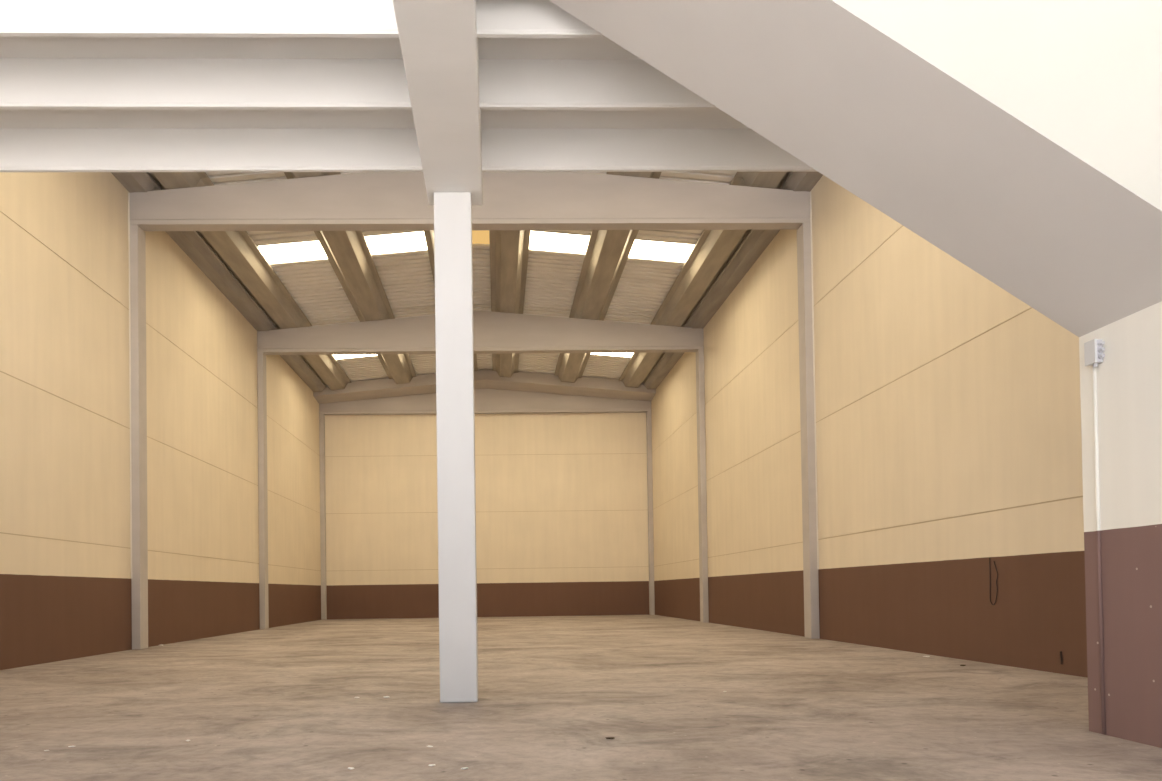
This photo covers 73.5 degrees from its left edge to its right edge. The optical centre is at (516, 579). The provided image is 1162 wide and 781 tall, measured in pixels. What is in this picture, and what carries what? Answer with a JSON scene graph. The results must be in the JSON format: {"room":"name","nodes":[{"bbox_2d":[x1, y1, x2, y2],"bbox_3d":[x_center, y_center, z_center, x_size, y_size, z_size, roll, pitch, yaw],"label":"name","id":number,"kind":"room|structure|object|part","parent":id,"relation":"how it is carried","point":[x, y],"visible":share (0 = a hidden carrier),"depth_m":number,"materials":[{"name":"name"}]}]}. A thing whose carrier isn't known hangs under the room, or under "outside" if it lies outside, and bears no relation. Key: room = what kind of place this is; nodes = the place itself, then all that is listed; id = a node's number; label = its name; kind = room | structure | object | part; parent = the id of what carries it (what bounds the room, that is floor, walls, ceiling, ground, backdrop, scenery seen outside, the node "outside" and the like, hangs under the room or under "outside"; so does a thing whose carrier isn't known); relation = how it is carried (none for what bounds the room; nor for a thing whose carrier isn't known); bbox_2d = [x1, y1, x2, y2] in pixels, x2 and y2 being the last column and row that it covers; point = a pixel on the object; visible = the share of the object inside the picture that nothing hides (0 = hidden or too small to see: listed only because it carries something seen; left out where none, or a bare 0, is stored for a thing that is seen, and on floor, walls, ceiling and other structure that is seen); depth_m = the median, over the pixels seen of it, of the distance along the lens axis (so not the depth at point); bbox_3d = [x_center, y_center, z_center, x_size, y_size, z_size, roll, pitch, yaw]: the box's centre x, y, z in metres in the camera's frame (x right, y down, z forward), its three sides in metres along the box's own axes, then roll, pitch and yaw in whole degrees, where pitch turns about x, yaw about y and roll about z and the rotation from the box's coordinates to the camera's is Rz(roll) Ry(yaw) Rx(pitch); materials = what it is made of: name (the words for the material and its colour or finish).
{"room":"empty warehouse","nodes":[
{"label":"empty warehouse","id":0,"kind":"room"},
{"bbox_2d":[0,172,320,669],"bbox_3d":[-8.982,-3.829,18.040,0.200,10.860,38.580,-1,-1,-1],"label":"wall","id":1,"kind":"structure","parent":0,"point":[65,543],"depth_m":17.22,"materials":[{"name":"beige paint"}]},
{"bbox_2d":[0,36,749,128],"bbox_3d":[-0.651,-5.154,5.762,15.895,0.200,6.190,-1,-1,-1],"label":"mezzanine slab","id":2,"kind":"object","parent":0,"point":[10,46],"depth_m":8.20,"materials":[{"name":"white concrete"}]},
{"bbox_2d":[393,0,482,204],"bbox_3d":[-0.623,-4.687,5.755,0.613,0.736,6.190,-1,-1,-1],"label":"beam","id":3,"kind":"structure","parent":2,"relation":"attached to","point":[438,39],"depth_m":6.79,"materials":[{"name":"white concrete"}]},
{"bbox_2d":[0,0,398,37],"bbox_3d":[-4.781,-4.760,6.470,7.662,0.450,0.142,-1,-1,-1],"label":"joist","id":4,"kind":"object","parent":3,"relation":"attached to","point":[88,18],"visible":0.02,"depth_m":6.46,"materials":[{"name":"white concrete"}]},
{"bbox_2d":[0,58,411,109],"bbox_3d":[-4.804,-4.745,7.450,7.662,0.450,0.142,-1,-1,-1],"label":"joist","id":5,"kind":"object","parent":3,"relation":"attached to","point":[25,83],"visible":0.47,"depth_m":7.43,"materials":[{"name":"white concrete"}]},
{"bbox_2d":[0,128,422,171],"bbox_3d":[-4.832,-4.727,8.569,7.662,0.450,0.142,-1,-1,-1],"label":"joist","id":6,"kind":"object","parent":3,"relation":"attached to","point":[21,149],"visible":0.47,"depth_m":8.54,"materials":[{"name":"white concrete"}]},
{"bbox_2d":[476,0,606,37],"bbox_3d":[3.470,-4.874,6.671,7.620,0.450,0.142,-1,-1,-1],"label":"joist","id":7,"kind":"object","parent":3,"relation":"attached to","point":[495,18],"visible":0.02,"depth_m":6.53,"materials":[{"name":"white concrete"}]},
{"bbox_2d":[479,59,719,109],"bbox_3d":[3.446,-4.858,7.651,7.620,0.450,0.142,-1,-1,-1],"label":"joist","id":8,"kind":"object","parent":3,"relation":"attached to","point":[504,84],"visible":0.4,"depth_m":7.52,"materials":[{"name":"white concrete"}]},
{"bbox_2d":[481,129,817,171],"bbox_3d":[3.419,-4.841,8.770,7.620,0.450,0.142,-1,-1,-1],"label":"joist","id":9,"kind":"object","parent":3,"relation":"attached to","point":[503,150],"visible":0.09,"depth_m":8.66,"materials":[{"name":"white concrete"}]},
{"bbox_2d":[549,0,1161,336],"bbox_3d":[2.276,-4.171,5.629,5.154,4.727,1.414,-1,-1,-1],"label":"staircase","id":10,"kind":"structure","parent":2,"relation":"attached to","point":[1021,140],"depth_m":5.31,"materials":[{"name":"grey paint"}]},
{"bbox_2d":[206,172,736,380],"bbox_3d":[-1.022,-9.822,18.381,16.299,0.863,38.570,-1,-1,-1],"label":"ceiling","id":11,"kind":"structure","parent":0,"point":[406,277],"depth_m":25.34,"materials":[{"name":"beige wood"}]},
{"bbox_2d":[259,241,326,261],"bbox_3d":[-6.442,-9.571,22.495,1.780,0.276,1.215,-1,-1,-1],"label":"skylight","id":12,"kind":"object","parent":11,"relation":"attached to","point":[313,249],"visible":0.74,"depth_m":22.49,"materials":[{"name":"white glass"}]},
{"bbox_2d":[334,354,376,358],"bbox_3d":[-6.671,-9.423,31.996,1.780,0.276,1.215,-1,-1,-1],"label":"skylight","id":13,"kind":"object","parent":11,"relation":"attached to","point":[358,355],"visible":0.21,"depth_m":32.40,"materials":[{"name":"white glass"}]},
{"bbox_2d":[366,231,426,252],"bbox_3d":[-3.471,-9.872,22.572,1.710,0.270,1.215,-1,-1,-1],"label":"skylight","id":14,"kind":"object","parent":11,"relation":"attached to","point":[413,240],"visible":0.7,"depth_m":22.57,"materials":[{"name":"white glass"}]},
{"bbox_2d":[472,230,489,243],"bbox_3d":[-1.130,-10.094,22.631,0.720,0.152,1.215,-1,-1,-1],"label":"skylight","id":15,"kind":"object","parent":11,"relation":"attached to","point":[478,236],"visible":0.4,"depth_m":22.70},
{"bbox_2d":[529,231,588,251],"bbox_3d":[1.227,-9.936,22.686,1.730,0.271,1.215,-1,-1,-1],"label":"skylight","id":16,"kind":"object","parent":11,"relation":"attached to","point":[541,240],"visible":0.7,"depth_m":22.69,"materials":[{"name":"white glass"}]},
{"bbox_2d":[591,353,631,356],"bbox_3d":[3.980,-9.568,32.255,1.770,0.275,1.215,-1,-1,-1],"label":"skylight","id":17,"kind":"object","parent":11,"relation":"attached to","point":[609,354],"visible":0.19,"depth_m":32.66,"materials":[{"name":"white glass"}]},
{"bbox_2d":[629,240,693,260],"bbox_3d":[4.209,-9.716,22.755,1.770,0.275,1.215,-1,-1,-1],"label":"skylight","id":18,"kind":"object","parent":11,"relation":"attached to","point":[649,249],"visible":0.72,"depth_m":22.75,"materials":[{"name":"white glass"}]},
{"bbox_2d":[325,413,649,618],"bbox_3d":[-1.406,-3.979,37.423,16.295,11.535,0.200,-1,-1,-1],"label":"wall","id":19,"kind":"structure","parent":0,"point":[562,500],"depth_m":37.32,"materials":[{"name":"beige paint"}]},
{"bbox_2d":[0,615,1161,780],"bbox_3d":[-0.860,1.589,18.152,16.295,0.200,38.580,-1,-1,-1],"label":"floor","id":20,"kind":"structure","parent":0,"point":[279,703],"depth_m":7.72,"materials":[{"name":"concrete"}]},
{"bbox_2d":[128,193,147,649],"bbox_3d":[-8.776,-3.663,17.992,0.205,10.520,0.418,-1,-1,-1],"label":"wall column","id":21,"kind":"structure","parent":20,"relation":"on","point":[138,538],"depth_m":17.84,"materials":[{"name":"grey paint"}]},
{"bbox_2d":[130,172,809,230],"bbox_3d":[-1.008,-9.023,18.241,15.895,1.445,0.340,-1,-1,-1],"label":"rafter","id":22,"kind":"object","parent":21,"relation":"on","point":[364,201],"visible":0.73,"depth_m":18.12,"materials":[{"name":"grey paint"}]},
{"bbox_2d":[111,172,158,192],"bbox_3d":[-8.530,-9.145,13.301,0.620,0.228,9.478,-1,-1,-1],"label":"gutter","id":23,"kind":"object","parent":22,"relation":"on","point":[132,181],"visible":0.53,"depth_m":17.55,"materials":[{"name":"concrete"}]},
{"bbox_2d":[148,172,207,189],"bbox_3d":[-7.710,-9.309,13.323,1.250,0.388,9.478,-1,-1,-1],"label":"beam","id":24,"kind":"structure","parent":22,"relation":"on","point":[169,180],"depth_m":17.70,"materials":[{"name":"metal"}]},
{"bbox_2d":[292,172,325,177],"bbox_3d":[-4.715,-9.613,13.400,1.270,0.390,9.478,-1,-1,-1],"label":"beam","id":25,"kind":"structure","parent":22,"relation":"on","point":[296,174],"depth_m":17.93,"materials":[{"name":"metal"}]},
{"bbox_2d":[620,172,652,177],"bbox_3d":[2.932,-9.716,13.586,1.270,0.390,9.478,-1,-1,-1],"label":"beam","id":26,"kind":"structure","parent":22,"relation":"on","point":[634,174],"depth_m":18.13,"materials":[{"name":"metal"}]},
{"bbox_2d":[735,172,790,188],"bbox_3d":[5.924,-9.496,13.655,1.250,0.388,9.478,-1,-1,-1],"label":"beam","id":27,"kind":"structure","parent":22,"relation":"on","point":[752,179],"depth_m":18.04,"materials":[{"name":"metal"}]},
{"bbox_2d":[782,172,822,191],"bbox_3d":[6.739,-9.355,13.673,0.620,0.228,9.478,-1,-1,-1],"label":"gutter","id":28,"kind":"object","parent":22,"relation":"on","point":[796,181],"visible":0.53,"depth_m":17.94,"materials":[{"name":"metal"}]},
{"bbox_2d":[257,352,268,628],"bbox_3d":[-9.001,-3.150,27.517,0.205,9.790,0.400,-1,-1,-1],"label":"wall column","id":29,"kind":"structure","parent":20,"relation":"on","point":[261,357],"depth_m":27.35,"materials":[{"name":"grey paint"}]},
{"bbox_2d":[257,311,703,354],"bbox_3d":[-1.238,-8.875,27.764,15.895,1.445,0.340,-1,-1,-1],"label":"rafter","id":30,"kind":"object","parent":29,"relation":"on","point":[493,332],"visible":0.89,"depth_m":27.64,"materials":[{"name":"grey paint"}]},
{"bbox_2d":[153,186,275,330],"bbox_3d":[-8.759,-8.997,22.804,0.620,0.228,9.516,-1,-1,-1],"label":"gutter","id":31,"kind":"object","parent":30,"relation":"on","point":[191,243],"visible":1,"depth_m":22.82,"materials":[{"name":"metal"}]},
{"bbox_2d":[156,177,307,328],"bbox_3d":[-7.940,-9.161,22.826,1.250,0.388,9.516,-1,-1,-1],"label":"beam","id":32,"kind":"structure","parent":30,"relation":"on","point":[237,250],"depth_m":22.95,"materials":[{"name":"concrete"}]},
{"bbox_2d":[272,327,326,391],"bbox_3d":[-8.974,-8.859,31.701,0.620,0.228,8.266,-1,-1,-1],"label":"gutter","id":33,"kind":"object","parent":30,"relation":"on","point":[297,363],"visible":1,"depth_m":32.72,"materials":[{"name":"concrete"}]},
{"bbox_2d":[274,320,350,389],"bbox_3d":[-8.154,-9.023,31.724,1.250,0.388,8.266,-1,-1,-1],"label":"beam","id":34,"kind":"structure","parent":30,"relation":"on","point":[327,368],"depth_m":32.92,"materials":[{"name":"concrete"}]},
{"bbox_2d":[284,172,391,320],"bbox_3d":[-4.945,-9.465,22.903,1.270,0.390,9.516,-1,-1,-1],"label":"beam","id":35,"kind":"structure","parent":30,"relation":"on","point":[348,253],"depth_m":23.53,"materials":[{"name":"concrete"}]},
{"bbox_2d":[357,312,416,383],"bbox_3d":[-5.159,-9.326,31.801,1.270,0.390,8.266,-1,-1,-1],"label":"beam","id":36,"kind":"structure","parent":30,"relation":"on","point":[399,368],"depth_m":33.44,"materials":[{"name":"concrete"}]},
{"bbox_2d":[424,230,434,283],"bbox_3d":[-2.059,-9.757,22.977,1.170,0.381,9.516,-1,-1,-1],"label":"beam","id":37,"kind":"structure","parent":30,"relation":"on","point":[429,235],"depth_m":22.79,"materials":[{"name":"concrete"}]},
{"bbox_2d":[474,354,477,370],"bbox_3d":[-2.274,-9.619,31.875,1.170,0.381,8.266,-1,-1,-1],"label":"roof purlin","id":38,"kind":"structure","parent":30,"relation":"on","point":[475,355],"depth_m":34.80,"materials":[{"name":"wood"}]},
{"bbox_2d":[491,305,523,377],"bbox_3d":[-0.425,-9.645,31.920,1.170,0.381,8.266,-1,-1,-1],"label":"beam","id":39,"kind":"structure","parent":30,"relation":"on","point":[505,365],"depth_m":34.03,"materials":[{"name":"wood"}]},
{"bbox_2d":[489,230,530,312],"bbox_3d":[-0.210,-9.783,23.023,1.170,0.381,9.516,-1,-1,-1],"label":"beam","id":40,"kind":"structure","parent":30,"relation":"on","point":[509,249],"depth_m":24.09,"materials":[{"name":"concrete"}]},
{"bbox_2d":[554,312,605,382],"bbox_3d":[2.488,-9.430,31.987,1.270,0.390,8.266,-1,-1,-1],"label":"beam","id":41,"kind":"structure","parent":30,"relation":"on","point":[570,367],"depth_m":33.66,"materials":[{"name":"wood"}]},
{"bbox_2d":[571,172,660,319],"bbox_3d":[2.702,-9.568,23.090,1.270,0.390,9.516,-1,-1,-1],"label":"beam","id":42,"kind":"structure","parent":30,"relation":"on","point":[608,251],"depth_m":23.70,"materials":[{"name":"metal"}]},
{"bbox_2d":[618,318,686,387],"bbox_3d":[5.480,-9.210,32.056,1.250,0.388,8.266,-1,-1,-1],"label":"beam","id":43,"kind":"structure","parent":30,"relation":"on","point":[640,366],"depth_m":33.24,"materials":[{"name":"wood"}]},
{"bbox_2d":[643,324,689,388],"bbox_3d":[6.295,-9.069,32.073,0.620,0.228,8.266,-1,-1,-1],"label":"gutter","id":44,"kind":"object","parent":30,"relation":"on","point":[668,360],"visible":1,"depth_m":33.08,"materials":[{"name":"concrete"}]},
{"bbox_2d":[654,176,783,326],"bbox_3d":[5.695,-9.348,23.158,1.250,0.388,9.516,-1,-1,-1],"label":"beam","id":45,"kind":"structure","parent":30,"relation":"on","point":[714,249],"depth_m":23.33,"materials":[{"name":"metal"}]},
{"bbox_2d":[685,186,787,328],"bbox_3d":[6.510,-9.207,23.176,0.620,0.228,9.516,-1,-1,-1],"label":"gutter","id":46,"kind":"object","parent":30,"relation":"on","point":[755,242],"visible":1,"depth_m":23.23,"materials":[{"name":"metal"}]},
{"bbox_2d":[319,414,326,619],"bbox_3d":[-9.229,-3.003,36.969,0.205,9.790,0.300,-1,-1,-1],"label":"wall column","id":47,"kind":"structure","parent":20,"relation":"on","point":[321,416],"depth_m":36.83,"materials":[{"name":"grey paint"}]},
{"bbox_2d":[313,369,655,414],"bbox_3d":[-1.456,-8.901,36.708,15.895,1.775,1.460,-1,-1,-1],"label":"rafter","id":48,"kind":"object","parent":47,"relation":"on","point":[524,392],"visible":0.94,"depth_m":36.96,"materials":[{"name":"grey paint"}]},
{"bbox_2d":[434,192,477,702],"bbox_3d":[-0.672,-1.466,8.645,0.411,5.614,0.300,-1,-1,-1],"label":"concrete post","id":49,"kind":"object","parent":20,"relation":"on","point":[454,339],"visible":1,"depth_m":8.50,"materials":[{"name":"white paint"}]},
{"bbox_2d":[646,411,654,614],"bbox_3d":[6.455,-3.219,37.351,0.205,9.790,0.300,-1,-1,-1],"label":"wall column","id":50,"kind":"structure","parent":20,"relation":"on","point":[648,413],"depth_m":37.22,"materials":[{"name":"grey paint"}]},
{"bbox_2d":[696,349,708,622],"bbox_3d":[6.683,-3.366,27.899,0.205,9.790,0.400,-1,-1,-1],"label":"wall column","id":51,"kind":"structure","parent":20,"relation":"on","point":[700,385],"depth_m":27.73,"materials":[{"name":"grey paint"}]},
{"bbox_2d":[797,192,819,638],"bbox_3d":[6.908,-3.879,18.373,0.205,10.520,0.418,-1,-1,-1],"label":"wall column","id":52,"kind":"structure","parent":20,"relation":"on","point":[804,233],"depth_m":18.22,"materials":[{"name":"grey paint"}]},
{"bbox_2d":[651,175,1087,677],"bbox_3d":[7.106,-4.051,18.432,0.200,10.860,38.580,-1,-1,-1],"label":"wall","id":53,"kind":"structure","parent":0,"point":[949,437],"depth_m":14.95,"materials":[{"name":"beige paint"}]},
{"bbox_2d":[989,557,997,604],"bbox_3d":[7.214,0.020,11.714,0.013,0.728,0.203,-1,-1,-1],"label":"cable","id":54,"kind":"object","parent":53,"relation":"attached to","point":[989,557],"visible":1,"depth_m":11.72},
{"bbox_2d":[1079,301,1161,747],"bbox_3d":[6.009,-0.413,5.736,2.712,3.231,1.264,-1,-1,-1],"label":"wall","id":55,"kind":"structure","parent":0,"point":[1129,375],"depth_m":5.91,"materials":[{"name":"brown paint"}]},
{"bbox_2d":[1084,339,1104,366],"bbox_3d":[4.589,-1.796,6.143,0.070,0.209,0.144,-1,-1,-1],"label":"junction box","id":56,"kind":"object","parent":55,"relation":"attached to","point":[1093,349],"visible":1,"depth_m":6.12,"materials":[{"name":"grey plastic"}]},
{"bbox_3d":[4.562,-1.806,6.158,0.018,0.188,0.113,-1,-1,-1],"label":"lid","id":57,"kind":"part","parent":56,"relation":"part of","materials":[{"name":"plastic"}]},
{"bbox_2d":[1092,365,1105,733],"bbox_3d":[4.635,-0.247,6.168,0.025,2.940,0.025,-1,-1,-1],"label":"conduit","id":58,"kind":"object","parent":55,"relation":"attached to","point":[1103,729],"visible":1,"depth_m":6.16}
]}

